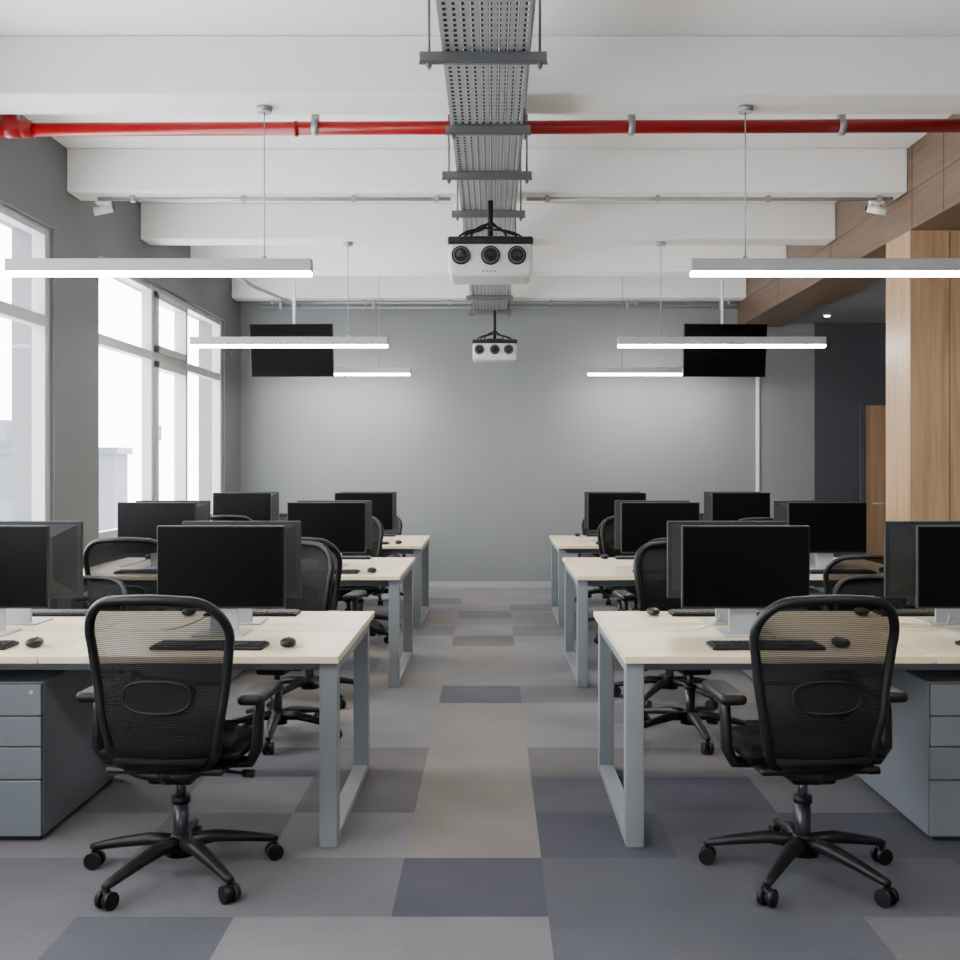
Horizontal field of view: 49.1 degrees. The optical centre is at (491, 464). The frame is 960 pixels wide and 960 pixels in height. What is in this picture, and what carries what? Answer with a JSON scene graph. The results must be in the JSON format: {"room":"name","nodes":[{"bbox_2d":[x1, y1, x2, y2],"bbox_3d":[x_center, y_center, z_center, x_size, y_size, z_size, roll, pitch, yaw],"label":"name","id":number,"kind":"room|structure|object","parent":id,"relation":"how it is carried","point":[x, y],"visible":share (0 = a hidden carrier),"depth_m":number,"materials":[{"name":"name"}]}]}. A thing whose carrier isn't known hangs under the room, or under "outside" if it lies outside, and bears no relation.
{"room":"open-plan office","nodes":[
{"label":"open-plan office","id":0,"kind":"room"},
{"bbox_2d":[0,114,240,568],"bbox_3d":[-3.190,-0.393,5.550,0.300,3.745,14.300,0,0,0],"label":"wall","id":1,"kind":"structure","parent":0,"point":[33,171],"depth_m":7.66,"materials":[{"name":"grey paint"}]},
{"bbox_2d":[0,203,49,520],"bbox_3d":[-3.090,-0.522,5.500,0.150,2.235,3.600,0,0,0],"label":"window","id":2,"kind":"structure","parent":1,"relation":"in","point":[38,318],"depth_m":7.21,"materials":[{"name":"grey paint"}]},
{"bbox_2d":[99,256,221,537],"bbox_3d":[-3.090,-0.522,10.035,0.150,2.235,3.830,0,0,0],"label":"window","id":3,"kind":"structure","parent":1,"relation":"in","point":[155,358],"depth_m":9.98,"materials":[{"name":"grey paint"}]},
{"bbox_2d":[0,587,959,959],"bbox_3d":[1.480,1.480,5.600,9.640,0.001,14.600,0,0,0],"label":"floor","id":4,"kind":"structure","parent":0,"point":[482,824],"depth_m":4.02,"materials":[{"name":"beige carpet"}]},
{"bbox_2d":[0,670,116,839],"bbox_3d":[-1.990,1.167,4.534,0.450,0.625,0.872,0,0,0],"label":"drawer pedestal","id":5,"kind":"object","parent":4,"relation":"on","point":[50,767],"visible":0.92,"depth_m":4.16,"materials":[{"name":"silver metal"}]},
{"bbox_2d":[48,575,127,608],"bbox_3d":[-2.311,1.061,5.792,0.704,0.838,0.716,0,0,-5],"label":"office chair","id":6,"kind":"object","parent":4,"relation":"on","point":[95,588],"visible":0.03,"depth_m":6.06,"materials":[{"name":"fabric"}]},
{"bbox_2d":[83,537,156,594],"bbox_3d":[-2.236,0.957,6.622,0.718,1.046,0.698,0,0,-5],"label":"office chair","id":7,"kind":"object","parent":4,"relation":"on","point":[131,560],"visible":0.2,"depth_m":6.35,"materials":[{"name":"black plastic"}]},
{"bbox_2d":[76,595,283,910],"bbox_3d":[-1.141,0.957,3.810,0.708,1.046,0.716,0,0,4],"label":"office chair","id":8,"kind":"object","parent":4,"relation":"on","point":[161,666],"visible":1,"depth_m":3.59,"materials":[{"name":"fabric"}]},
{"bbox_2d":[0,611,374,846],"bbox_3d":[-1.745,1.107,4.655,2.310,0.745,1.250,0,0,0],"label":"office desk","id":9,"kind":"object","parent":4,"relation":"on","point":[325,640],"visible":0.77,"depth_m":4.30,"materials":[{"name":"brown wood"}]},
{"bbox_2d":[0,640,18,649],"bbox_3d":[-2.160,0.726,4.230,0.450,0.019,0.140,0,0,-1],"label":"keyboard","id":10,"kind":"object","parent":9,"relation":"on","point":[4,644],"visible":1,"depth_m":4.24,"materials":[{"name":"black plastic"}]},
{"bbox_2d":[0,525,49,636],"bbox_3d":[-2.200,0.499,4.580,0.555,0.472,0.190,0,0,0],"label":"computer monitor","id":11,"kind":"object","parent":9,"relation":"on","point":[24,549],"visible":1,"depth_m":4.54,"materials":[{"name":"grey"}]},
{"bbox_2d":[25,636,43,646],"bbox_3d":[-1.850,0.717,4.250,0.064,0.036,0.112,0,0,-6],"label":"computer mouse","id":12,"kind":"object","parent":9,"relation":"on","point":[37,641],"visible":1,"depth_m":4.21,"materials":[{"name":"black plastic"}]},
{"bbox_2d":[0,521,82,624],"bbox_3d":[-2.200,0.499,4.910,0.555,0.472,0.190,0,0,0],"label":"computer monitor","id":13,"kind":"object","parent":9,"relation":"on","point":[66,537],"visible":0.5,"depth_m":4.91,"materials":[{"name":"grey"}]},
{"bbox_2d":[32,609,88,616],"bbox_3d":[-2.200,0.726,5.160,0.450,0.019,0.140,0,0,0],"label":"keyboard","id":14,"kind":"object","parent":9,"relation":"on","point":[35,612],"visible":0.61,"depth_m":5.10,"materials":[{"name":"black plastic"}]},
{"bbox_2d":[157,525,285,636],"bbox_3d":[-1.175,0.499,4.580,0.555,0.472,0.190,0,0,0],"label":"computer monitor","id":15,"kind":"object","parent":9,"relation":"on","point":[233,568],"visible":0.78,"depth_m":4.54,"materials":[{"name":"grey"}]},
{"bbox_2d":[182,521,300,624],"bbox_3d":[-1.175,0.499,4.910,0.555,0.472,0.190,0,0,0],"label":"computer monitor","id":16,"kind":"object","parent":9,"relation":"on","point":[293,528],"visible":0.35,"depth_m":4.92,"materials":[{"name":"grey"}]},
{"bbox_2d":[234,640,269,650],"bbox_3d":[-1.135,0.726,4.230,0.450,0.019,0.140,0,0,2],"label":"keyboard","id":17,"kind":"object","parent":9,"relation":"on","point":[240,645],"visible":0.35,"depth_m":4.19,"materials":[{"name":"black plastic"}]},
{"bbox_2d":[253,609,300,616],"bbox_3d":[-1.175,0.726,5.160,0.450,0.019,0.140,0,0,0],"label":"keyboard","id":18,"kind":"object","parent":9,"relation":"on","point":[256,612],"visible":0.47,"depth_m":5.10,"materials":[{"name":"black plastic"}]},
{"bbox_2d":[280,636,295,646],"bbox_3d":[-0.825,0.717,4.250,0.064,0.036,0.112,0,0,-6],"label":"computer mouse","id":19,"kind":"object","parent":9,"relation":"on","point":[288,641],"visible":1,"depth_m":4.21,"materials":[{"name":"black plastic"}]},
{"bbox_2d":[211,515,252,520],"bbox_3d":[-2.325,0.957,9.422,0.718,1.046,0.698,0,0,-4],"label":"office chair","id":20,"kind":"object","parent":4,"relation":"on","point":[214,517],"visible":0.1,"depth_m":9.10,"materials":[{"name":"black plastic"}]},
{"bbox_2d":[83,557,414,687],"bbox_3d":[-1.755,1.107,7.650,2.290,0.745,1.400,0,0,0],"label":"office desk","id":21,"kind":"object","parent":4,"relation":"on","point":[391,571],"visible":0.36,"depth_m":7.18,"materials":[{"name":"brown wood"}]},
{"bbox_2d":[117,502,196,539],"bbox_3d":[-2.370,0.499,7.450,0.555,0.472,0.190,0,0,0],"label":"computer monitor","id":22,"kind":"object","parent":21,"relation":"on","point":[134,519],"visible":0.4,"depth_m":7.42,"materials":[{"name":"grey"}]},
{"bbox_2d":[135,500,210,520],"bbox_3d":[-2.370,0.499,7.780,0.555,0.472,0.190,0,0,0],"label":"computer monitor","id":23,"kind":"object","parent":21,"relation":"on","point":[203,506],"visible":0.12,"depth_m":7.79,"materials":[{"name":"grey"}]},
{"bbox_2d":[287,502,365,567],"bbox_3d":[-1.170,0.499,7.450,0.555,0.472,0.190,0,0,0],"label":"computer monitor","id":24,"kind":"object","parent":21,"relation":"on","point":[343,524],"visible":0.68,"depth_m":7.42,"materials":[{"name":"grey"}]},
{"bbox_2d":[297,500,371,564],"bbox_3d":[-1.170,0.499,7.780,0.555,0.472,0.190,0,0,0],"label":"computer monitor","id":25,"kind":"object","parent":21,"relation":"on","point":[368,502],"visible":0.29,"depth_m":7.79,"materials":[{"name":"grey"}]},
{"bbox_2d":[342,569,359,573],"bbox_3d":[-1.130,0.726,7.150,0.450,0.019,0.140,0,0,2],"label":"keyboard","id":26,"kind":"object","parent":21,"relation":"on","point":[344,571],"visible":0.29,"depth_m":7.09,"materials":[{"name":"black plastic"}]},
{"bbox_2d":[342,556,371,559],"bbox_3d":[-1.170,0.726,8.230,0.450,0.019,0.140,0,0,0],"label":"keyboard","id":27,"kind":"object","parent":21,"relation":"on","point":[343,557],"visible":0.53,"depth_m":8.17,"materials":[{"name":"black plastic"}]},
{"bbox_2d":[230,541,342,753],"bbox_3d":[-1.155,0.957,5.709,0.708,1.046,0.716,0,0,8],"label":"office chair","id":28,"kind":"object","parent":4,"relation":"on","point":[317,560],"visible":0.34,"depth_m":5.90,"materials":[{"name":"black plastic"}]},
{"bbox_2d":[266,537,366,708],"bbox_3d":[-1.165,0.957,6.631,0.708,1.046,0.716,0,0,6],"label":"office chair","id":29,"kind":"object","parent":4,"relation":"on","point":[309,681],"visible":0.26,"depth_m":6.45,"materials":[{"name":"black plastic"}]},
{"bbox_2d":[338,516,388,643],"bbox_3d":[-1.185,0.957,8.770,0.708,1.046,0.716,0,0,4],"label":"office chair","id":30,"kind":"object","parent":4,"relation":"on","point":[377,528],"visible":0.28,"depth_m":8.93,"materials":[{"name":"black plastic"}]},
{"bbox_2d":[344,516,405,604],"bbox_3d":[-1.234,1.009,11.391,0.708,0.941,0.716,0,0,0],"label":"office chair","id":31,"kind":"object","parent":4,"relation":"on","point":[398,531],"visible":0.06,"depth_m":11.60,"materials":[{"name":"black plastic"}]},
{"bbox_2d":[357,543,400,634],"bbox_3d":[-1.195,0.965,9.411,0.708,1.030,0.716,0,0,8],"label":"office chair","id":32,"kind":"object","parent":4,"relation":"on","point":[360,601],"visible":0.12,"depth_m":9.37,"materials":[{"name":"black plastic"}]},
{"bbox_2d":[381,535,430,626],"bbox_3d":[-1.770,1.107,10.250,2.260,0.745,1.400,0,0,0],"label":"office desk","id":33,"kind":"object","parent":4,"relation":"on","point":[411,544],"visible":0.32,"depth_m":9.75,"materials":[{"name":"brown wood"}]},
{"bbox_2d":[213,493,270,520],"bbox_3d":[-2.380,0.499,10.020,0.555,0.472,0.190,0,0,0],"label":"computer monitor","id":34,"kind":"object","parent":33,"relation":"on","point":[255,506],"visible":0.44,"depth_m":9.99,"materials":[{"name":"grey"}]},
{"bbox_2d":[223,492,278,520],"bbox_3d":[-2.380,0.499,10.350,0.555,0.472,0.190,0,0,0],"label":"computer monitor","id":35,"kind":"object","parent":33,"relation":"on","point":[274,495],"visible":0.15,"depth_m":10.36,"materials":[{"name":"grey"}]},
{"bbox_2d":[335,493,392,529],"bbox_3d":[-1.220,0.499,10.020,0.555,0.472,0.190,0,0,0],"label":"computer monitor","id":36,"kind":"object","parent":33,"relation":"on","point":[382,503],"visible":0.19,"depth_m":9.99,"materials":[{"name":"grey"}]},
{"bbox_2d":[340,492,396,527],"bbox_3d":[-1.220,0.499,10.350,0.555,0.472,0.190,0,0,0],"label":"computer monitor","id":37,"kind":"object","parent":33,"relation":"on","point":[394,493],"visible":0.2,"depth_m":10.36,"materials":[{"name":"grey"}]},
{"bbox_2d":[550,535,598,626],"bbox_3d":[1.750,1.107,10.250,2.300,0.745,1.400,0,0,0],"label":"office desk","id":38,"kind":"object","parent":4,"relation":"on","point":[561,545],"visible":0.32,"depth_m":9.75,"materials":[{"name":"brown wood"}]},
{"bbox_2d":[584,492,640,527],"bbox_3d":[1.190,0.499,10.350,0.555,0.472,0.190,0,0,0],"label":"computer monitor","id":39,"kind":"object","parent":38,"relation":"on","point":[585,493],"visible":0.19,"depth_m":10.36,"materials":[{"name":"grey"}]},
{"bbox_2d":[588,493,645,529],"bbox_3d":[1.190,0.499,10.020,0.555,0.472,0.190,0,0,0],"label":"computer monitor","id":40,"kind":"object","parent":38,"relation":"on","point":[601,506],"visible":0.3,"depth_m":9.99,"materials":[{"name":"grey"}]},
{"bbox_2d":[704,492,759,520],"bbox_3d":[2.370,0.499,10.350,0.555,0.472,0.190,0,0,0],"label":"computer monitor","id":41,"kind":"object","parent":38,"relation":"on","point":[707,495],"visible":0.12,"depth_m":10.36,"materials":[{"name":"grey"}]},
{"bbox_2d":[712,493,769,520],"bbox_3d":[2.370,0.499,10.020,0.555,0.472,0.190,0,0,0],"label":"computer monitor","id":42,"kind":"object","parent":38,"relation":"on","point":[725,506],"visible":0.52,"depth_m":9.99,"materials":[{"name":"grey"}]},
{"bbox_2d":[574,519,610,605],"bbox_3d":[1.244,1.009,11.379,0.718,0.941,0.698,0,0,0],"label":"office chair","id":43,"kind":"object","parent":4,"relation":"on","point":[584,530],"visible":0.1,"depth_m":11.54,"materials":[{"name":"black plastic"}]},
{"bbox_2d":[580,516,621,620],"bbox_3d":[1.153,0.957,9.422,0.718,1.046,0.698,0,0,-8],"label":"office chair","id":44,"kind":"object","parent":4,"relation":"on","point":[619,604],"visible":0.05,"depth_m":9.26,"materials":[{"name":"black plastic"}]},
{"bbox_2d":[594,516,638,643],"bbox_3d":[1.195,0.957,8.758,0.718,1.046,0.698,0,0,-4],"label":"office chair","id":45,"kind":"object","parent":4,"relation":"on","point":[607,531],"visible":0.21,"depth_m":8.97,"materials":[{"name":"fabric"}]},
{"bbox_2d":[612,538,717,708],"bbox_3d":[1.124,0.957,6.642,0.718,1.046,0.698,0,0,-6],"label":"office chair","id":46,"kind":"object","parent":4,"relation":"on","point":[667,680],"visible":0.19,"depth_m":6.54,"materials":[{"name":"black plastic"}]},
{"bbox_2d":[627,541,745,753],"bbox_3d":[1.077,0.957,5.698,0.718,1.046,0.698,0,0,-8],"label":"office chair","id":47,"kind":"object","parent":4,"relation":"on","point":[650,560],"visible":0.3,"depth_m":5.88,"materials":[{"name":"black plastic"}]},
{"bbox_2d":[562,557,836,687],"bbox_3d":[1.730,1.107,7.650,2.340,0.745,1.400,0,0,0],"label":"office desk","id":48,"kind":"object","parent":4,"relation":"on","point":[585,572],"visible":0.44,"depth_m":7.15,"materials":[{"name":"brown wood"}]},
{"bbox_2d":[614,556,634,559],"bbox_3d":[1.190,0.726,8.230,0.450,0.019,0.140,0,0,0],"label":"keyboard","id":49,"kind":"object","parent":48,"relation":"on","point":[615,557],"visible":0.34,"depth_m":8.17,"materials":[{"name":"black plastic"}]},
{"bbox_2d":[615,500,689,548],"bbox_3d":[1.190,0.499,7.780,0.555,0.472,0.190,0,0,0],"label":"computer monitor","id":50,"kind":"object","parent":48,"relation":"on","point":[617,502],"visible":0.17,"depth_m":7.79,"materials":[{"name":"grey"}]},
{"bbox_2d":[621,502,699,552],"bbox_3d":[1.190,0.499,7.450,0.555,0.472,0.190,0,0,0],"label":"computer monitor","id":51,"kind":"object","parent":48,"relation":"on","point":[641,522],"visible":0.48,"depth_m":7.42,"materials":[{"name":"grey"}]},
{"bbox_2d":[773,500,848,564],"bbox_3d":[2.370,0.499,7.780,0.555,0.472,0.190,0,0,0],"label":"computer monitor","id":52,"kind":"object","parent":48,"relation":"on","point":[779,506],"visible":0.12,"depth_m":7.79,"materials":[{"name":"grey"}]},
{"bbox_2d":[787,502,866,568],"bbox_3d":[2.370,0.499,7.450,0.555,0.472,0.190,0,0,0],"label":"computer monitor","id":53,"kind":"object","parent":48,"relation":"on","point":[835,527],"visible":0.73,"depth_m":7.42,"materials":[{"name":"grey"}]},
{"bbox_2d":[738,517,772,520],"bbox_3d":[2.345,0.968,9.410,0.708,1.025,0.716,0,0,4],"label":"office chair","id":54,"kind":"object","parent":4,"relation":"on","point":[754,518],"visible":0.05,"depth_m":9.09,"materials":[{"name":"black plastic"}]},
{"bbox_2d":[593,611,959,846],"bbox_3d":[1.705,1.107,4.655,2.390,0.745,1.250,0,0,0],"label":"office desk","id":55,"kind":"object","parent":4,"relation":"on","point":[640,641],"visible":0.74,"depth_m":4.26,"materials":[{"name":"brown wood"}]},
{"bbox_2d":[647,607,659,615],"bbox_3d":[0.790,0.717,5.140,0.064,0.036,0.112,0,0,0],"label":"computer mouse","id":56,"kind":"object","parent":55,"relation":"on","point":[653,611],"visible":1,"depth_m":5.10,"materials":[{"name":"black plastic"}]},
{"bbox_2d":[674,615,719,629],"bbox_3d":[0.910,0.698,4.599,0.206,0.067,0.125,0,0,0],"label":"cable","id":57,"kind":"object","parent":55,"relation":"on","point":[717,618],"visible":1,"depth_m":4.57,"materials":[{"name":"white plastic"}]},
{"bbox_2d":[668,609,760,616],"bbox_3d":[1.100,0.726,5.160,0.450,0.019,0.140,0,0,0],"label":"keyboard","id":58,"kind":"object","parent":55,"relation":"on","point":[674,612],"visible":0.53,"depth_m":5.10,"materials":[{"name":"black plastic"}]},
{"bbox_2d":[667,521,785,624],"bbox_3d":[1.100,0.499,4.910,0.555,0.472,0.190,0,0,0],"label":"computer monitor","id":59,"kind":"object","parent":55,"relation":"on","point":[673,527],"visible":0.3,"depth_m":4.92,"materials":[{"name":"grey"}]},
{"bbox_2d":[706,640,749,649],"bbox_3d":[1.100,0.726,4.230,0.450,0.019,0.140,0,0,-1],"label":"keyboard","id":60,"kind":"object","parent":55,"relation":"on","point":[718,644],"visible":0.32,"depth_m":4.19,"materials":[{"name":"black plastic"}]},
{"bbox_2d":[681,525,809,636],"bbox_3d":[1.100,0.499,4.580,0.555,0.472,0.190,0,0,0],"label":"computer monitor","id":61,"kind":"object","parent":55,"relation":"on","point":[742,570],"visible":0.8,"depth_m":4.54,"materials":[{"name":"grey"}]},
{"bbox_2d":[895,609,934,616],"bbox_3d":[2.120,0.726,5.160,0.450,0.019,0.140,0,0,0],"label":"keyboard","id":62,"kind":"object","parent":55,"relation":"on","point":[901,612],"visible":0.41,"depth_m":5.10,"materials":[{"name":"black plastic"}]},
{"bbox_2d":[884,521,959,624],"bbox_3d":[2.120,0.499,4.910,0.555,0.472,0.190,0,0,0],"label":"computer monitor","id":63,"kind":"object","parent":55,"relation":"on","point":[899,536],"visible":0.52,"depth_m":4.91,"materials":[{"name":"grey"}]},
{"bbox_2d":[904,615,949,629],"bbox_3d":[1.930,0.698,4.599,0.206,0.067,0.125,0,0,0],"label":"cable","id":64,"kind":"object","parent":55,"relation":"on","point":[946,623],"visible":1,"depth_m":4.57,"materials":[{"name":"white plastic"}]},
{"bbox_2d":[916,525,959,635],"bbox_3d":[2.120,0.499,4.580,0.555,0.472,0.190,0,0,0],"label":"computer monitor","id":65,"kind":"object","parent":55,"relation":"on","point":[937,546],"visible":1,"depth_m":4.54,"materials":[{"name":"grey"}]},
{"bbox_2d":[741,588,823,679],"bbox_3d":[2.000,1.167,7.454,0.450,0.625,0.872,0,0,0],"label":"drawer pedestal","id":66,"kind":"object","parent":4,"relation":"on","point":[812,591],"visible":0.02,"depth_m":7.15,"materials":[{"name":"silver metal"}]},
{"bbox_2d":[699,595,907,907],"bbox_3d":[1.130,0.957,3.822,0.718,1.046,0.698,0,0,-4],"label":"office chair","id":67,"kind":"object","parent":4,"relation":"on","point":[822,666],"visible":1,"depth_m":3.59,"materials":[{"name":"fabric"}]},
{"bbox_2d":[823,554,883,594],"bbox_3d":[2.284,1.009,6.630,0.708,0.941,0.716,0,0,3],"label":"office chair","id":68,"kind":"object","parent":4,"relation":"on","point":[841,567],"visible":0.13,"depth_m":6.36,"materials":[{"name":"black plastic"}]},
{"bbox_2d":[832,575,916,608],"bbox_3d":[2.192,1.061,5.779,0.718,0.838,0.698,0,0,4],"label":"office chair","id":69,"kind":"object","parent":4,"relation":"on","point":[869,585],"visible":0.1,"depth_m":6.07,"materials":[{"name":"black plastic"}]},
{"bbox_2d":[857,670,959,839],"bbox_3d":[1.942,1.167,4.534,0.450,0.625,0.872,0,0,0],"label":"drawer pedestal","id":70,"kind":"object","parent":4,"relation":"on","point":[919,776],"visible":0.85,"depth_m":4.18,"materials":[{"name":"silver metal"}]},
{"bbox_2d":[0,0,959,202],"bbox_3d":[-0.085,-2.365,5.600,6.510,0.200,14.600,0,0,0],"label":"ceiling","id":71,"kind":"structure","parent":0,"point":[17,17],"depth_m":5.40,"materials":[{"name":"white paint"}]},
{"bbox_2d":[93,198,114,215],"bbox_3d":[-2.842,-1.885,7.685,0.156,0.129,0.089,0,0,0],"label":"security camera","id":72,"kind":"object","parent":71,"relation":"attached to","point":[103,209],"visible":0.83,"depth_m":7.67,"materials":[{"name":"white paint"}]},
{"bbox_2d":[5,104,312,276],"bbox_3d":[-1.810,-1.490,5.720,1.660,0.920,0.090,0,0,0],"label":"pendant lamp","id":73,"kind":"object","parent":71,"relation":"hanging from","point":[264,266],"visible":1,"depth_m":5.69,"materials":[{"name":"grey"}]},
{"bbox_2d":[236,277,299,307],"bbox_3d":[-2.407,-1.890,11.524,0.107,0.120,1.697,0,0,11],"label":"conduit","id":74,"kind":"object","parent":71,"relation":"attached to","point":[242,279],"visible":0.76,"depth_m":11.29,"materials":[{"name":"metal"}]},
{"bbox_2d":[98,195,450,202],"bbox_3d":[-1.575,-1.927,7.600,2.550,0.044,0.040,0,0,0],"label":"conduit","id":75,"kind":"object","parent":71,"relation":"attached to","point":[132,198],"visible":1,"depth_m":7.59,"materials":[{"name":"metal"}]},
{"bbox_2d":[190,241,387,347],"bbox_3d":[-1.775,-1.490,9.200,1.730,0.920,0.090,0,0,0],"label":"pendant lamp","id":76,"kind":"object","parent":71,"relation":"hanging from","point":[195,342],"visible":1,"depth_m":9.16,"materials":[{"name":"grey"}]},
{"bbox_2d":[249,277,333,376],"bbox_3d":[-2.197,-1.616,11.599,0.920,1.291,0.222,0,0,3],"label":"television","id":77,"kind":"object","parent":71,"relation":"hanging from","point":[265,362],"visible":0.68,"depth_m":11.54,"materials":[{"name":"black plastic"}]},
{"bbox_2d":[334,366,410,375],"bbox_3d":[-1.620,-1.647,12.080,1.360,1.235,0.090,0,0,0],"label":"pendant lamp","id":78,"kind":"object","parent":71,"relation":"hanging from","point":[338,371],"visible":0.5,"depth_m":12.05,"materials":[{"name":"grey"}]},
{"bbox_2d":[0,114,959,137],"bbox_3d":[0.085,-2.057,5.950,5.769,0.410,0.120,0,0,0],"label":"pipe","id":79,"kind":"object","parent":71,"relation":"attached to","point":[11,126],"visible":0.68,"depth_m":5.92,"materials":[{"name":"metal"}]},
{"bbox_2d":[0,36,959,113],"bbox_3d":[-0.035,-2.107,5.690,6.010,0.315,0.320,0,0,0],"label":"ceiling beam","id":80,"kind":"structure","parent":71,"relation":"attached to","point":[39,74],"depth_m":5.53,"materials":[{"name":"paint"}]},
{"bbox_2d":[419,0,547,316],"bbox_3d":[-0.029,-1.978,7.480,0.578,0.567,9.762,0,0,0],"label":"cable tray","id":81,"kind":"object","parent":71,"relation":"attached to","point":[452,55],"visible":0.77,"depth_m":5.17,"materials":[{"name":"metal"}]},
{"bbox_2d":[448,200,532,284],"bbox_3d":[-0.010,-1.475,6.907,0.552,0.520,0.395,0,0,0],"label":"ceiling projector","id":82,"kind":"object","parent":81,"relation":"hanging from","point":[490,259],"visible":1,"depth_m":6.74,"materials":[{"name":"grey"}]},
{"bbox_2d":[472,310,516,362],"bbox_3d":[0.030,-1.413,11.507,0.486,0.554,0.348,0,0,0],"label":"ceiling projector","id":83,"kind":"object","parent":81,"relation":"hanging from","point":[494,350],"visible":1,"depth_m":11.36,"materials":[{"name":"grey"}]},
{"bbox_2d":[67,148,906,200],"bbox_3d":[-0.035,-2.107,7.630,6.010,0.315,0.260,0,0,0],"label":"ceiling beam","id":84,"kind":"structure","parent":71,"relation":"attached to","point":[92,173],"depth_m":7.50,"materials":[{"name":"paint"}]},
{"bbox_2d":[141,203,834,244],"bbox_3d":[-0.035,-2.107,9.200,6.010,0.315,0.260,0,0,0],"label":"ceiling beam","id":85,"kind":"structure","parent":71,"relation":"attached to","point":[161,223],"depth_m":9.07,"materials":[{"name":"paint"}]},
{"bbox_2d":[190,245,786,275],"bbox_3d":[-0.035,-2.107,10.700,6.010,0.315,0.260,0,0,0],"label":"ceiling beam","id":86,"kind":"structure","parent":71,"relation":"attached to","point":[328,260],"depth_m":10.57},
{"bbox_2d":[232,276,745,300],"bbox_3d":[-0.035,-2.107,12.375,6.010,0.315,0.250,0,0,0],"label":"ceiling beam","id":87,"kind":"structure","parent":71,"relation":"attached to","point":[314,288],"depth_m":12.25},
{"bbox_2d":[259,300,736,309],"bbox_3d":[0.075,-1.895,12.420,5.650,0.109,0.040,0,0,0],"label":"conduit","id":88,"kind":"object","parent":71,"relation":"attached to","point":[280,307],"visible":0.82,"depth_m":12.41,"materials":[{"name":"metal"}]},
{"bbox_2d":[259,300,736,304],"bbox_3d":[0.075,-1.925,12.420,5.650,0.049,0.040,0,0,0],"label":"conduit","id":89,"kind":"object","parent":71,"relation":"attached to","point":[272,302],"visible":0.93,"depth_m":12.41,"materials":[{"name":"metal"}]},
{"bbox_2d":[587,276,682,375],"bbox_3d":[1.880,-1.647,12.080,1.560,1.235,0.090,0,0,0],"label":"pendant lamp","id":90,"kind":"object","parent":71,"relation":"hanging from","point":[591,371],"visible":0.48,"depth_m":12.05,"materials":[{"name":"grey"}]},
{"bbox_2d":[526,195,892,202],"bbox_3d":[1.575,-1.927,7.600,2.650,0.044,0.040,0,0,0],"label":"conduit","id":91,"kind":"object","parent":71,"relation":"attached to","point":[657,198],"visible":1,"depth_m":7.59,"materials":[{"name":"metal"}]},
{"bbox_2d":[617,241,825,347],"bbox_3d":[2.010,-1.490,9.200,1.820,0.920,0.090,0,0,0],"label":"pendant lamp","id":92,"kind":"object","parent":71,"relation":"hanging from","point":[622,342],"visible":1,"depth_m":9.16,"materials":[{"name":"grey"}]},
{"bbox_2d":[682,277,766,376],"bbox_3d":[2.557,-1.616,11.599,0.920,1.291,0.222,0,0,-3],"label":"television","id":93,"kind":"object","parent":71,"relation":"hanging from","point":[697,362],"visible":0.68,"depth_m":11.54,"materials":[{"name":"black plastic"}]},
{"bbox_2d":[689,104,959,276],"bbox_3d":[1.930,-1.490,5.720,1.700,0.920,0.090,0,0,0],"label":"pendant lamp","id":94,"kind":"object","parent":71,"relation":"hanging from","point":[745,266],"visible":1,"depth_m":5.69,"materials":[{"name":"grey"}]},
{"bbox_2d":[865,201,886,215],"bbox_3d":[2.812,-1.885,7.685,0.156,0.129,0.089,0,0,0],"label":"security camera","id":95,"kind":"object","parent":71,"relation":"attached to","point":[875,209],"visible":0.82,"depth_m":7.67,"materials":[{"name":"white paint"}]},
{"bbox_2d":[241,301,813,581],"bbox_3d":[0.280,-0.393,12.800,7.240,3.745,0.200,0,0,0],"label":"wall","id":96,"kind":"structure","parent":0,"point":[489,462],"depth_m":12.70,"materials":[{"name":"paint"}]},
{"bbox_2d":[379,582,814,587],"bbox_3d":[0.430,1.445,12.693,6.939,0.070,0.015,0,0,0],"label":"baseboard","id":97,"kind":"structure","parent":96,"relation":"attached to","point":[431,584],"depth_m":12.69,"materials":[{"name":"grey paint"}]},
{"bbox_2d":[756,377,758,491],"bbox_3d":[3.210,-0.520,12.690,0.040,1.800,0.019,0,0,0],"label":"trim","id":98,"kind":"structure","parent":96,"relation":"attached to","point":[757,378],"depth_m":12.68,"materials":[{"name":"white paint"}]},
{"bbox_2d":[790,277,885,322],"bbox_3d":[4.900,-1.770,5.600,2.800,0.100,14.600,0,0,0],"label":"ceiling","id":99,"kind":"structure","parent":0,"point":[867,304],"depth_m":11.61,"materials":[{"name":"paint"}]},
{"bbox_2d":[737,114,959,326],"bbox_3d":[3.234,-1.968,5.550,0.532,0.595,14.300,0,0,0],"label":"cladding","id":100,"kind":"object","parent":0,"point":[931,201],"visible":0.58,"depth_m":8.35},
{"bbox_2d":[814,323,885,586],"bbox_3d":[5.100,-0.120,12.800,2.400,3.200,0.200,0,0,0],"label":"wall","id":101,"kind":"structure","parent":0,"point":[851,367],"depth_m":12.70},
{"bbox_2d":[859,400,885,553],"bbox_3d":[4.960,0.350,12.675,1.040,2.260,0.050,0,0,0],"label":"door frame","id":102,"kind":"structure","parent":101,"relation":"attached to","point":[862,403],"depth_m":12.65,"materials":[{"name":"grey paint"}]},
{"bbox_2d":[866,405,885,554],"bbox_3d":[4.960,0.380,12.649,0.920,2.200,0.099,0,0,0],"label":"door","id":103,"kind":"structure","parent":101,"relation":"in","point":[875,414],"depth_m":12.65,"materials":[{"name":"brown wood"}]},
{"bbox_2d":[886,230,959,520],"bbox_3d":[3.470,-0.095,7.689,1.000,3.149,0.463,0,0,0],"label":"column","id":104,"kind":"structure","parent":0,"point":[923,313],"depth_m":7.46,"materials":[{"name":"wood"}]},
{"label":"outside","id":105,"kind":"structure","parent":0,"visible":0},
{"bbox_2d":[0,420,132,530],"bbox_3d":[-24.200,6.880,40.650,20.000,17.200,1.700,0,0,0],"label":"building","id":106,"kind":"structure","parent":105,"point":[113,461],"depth_m":40.00,"materials":[{"name":"grey"}]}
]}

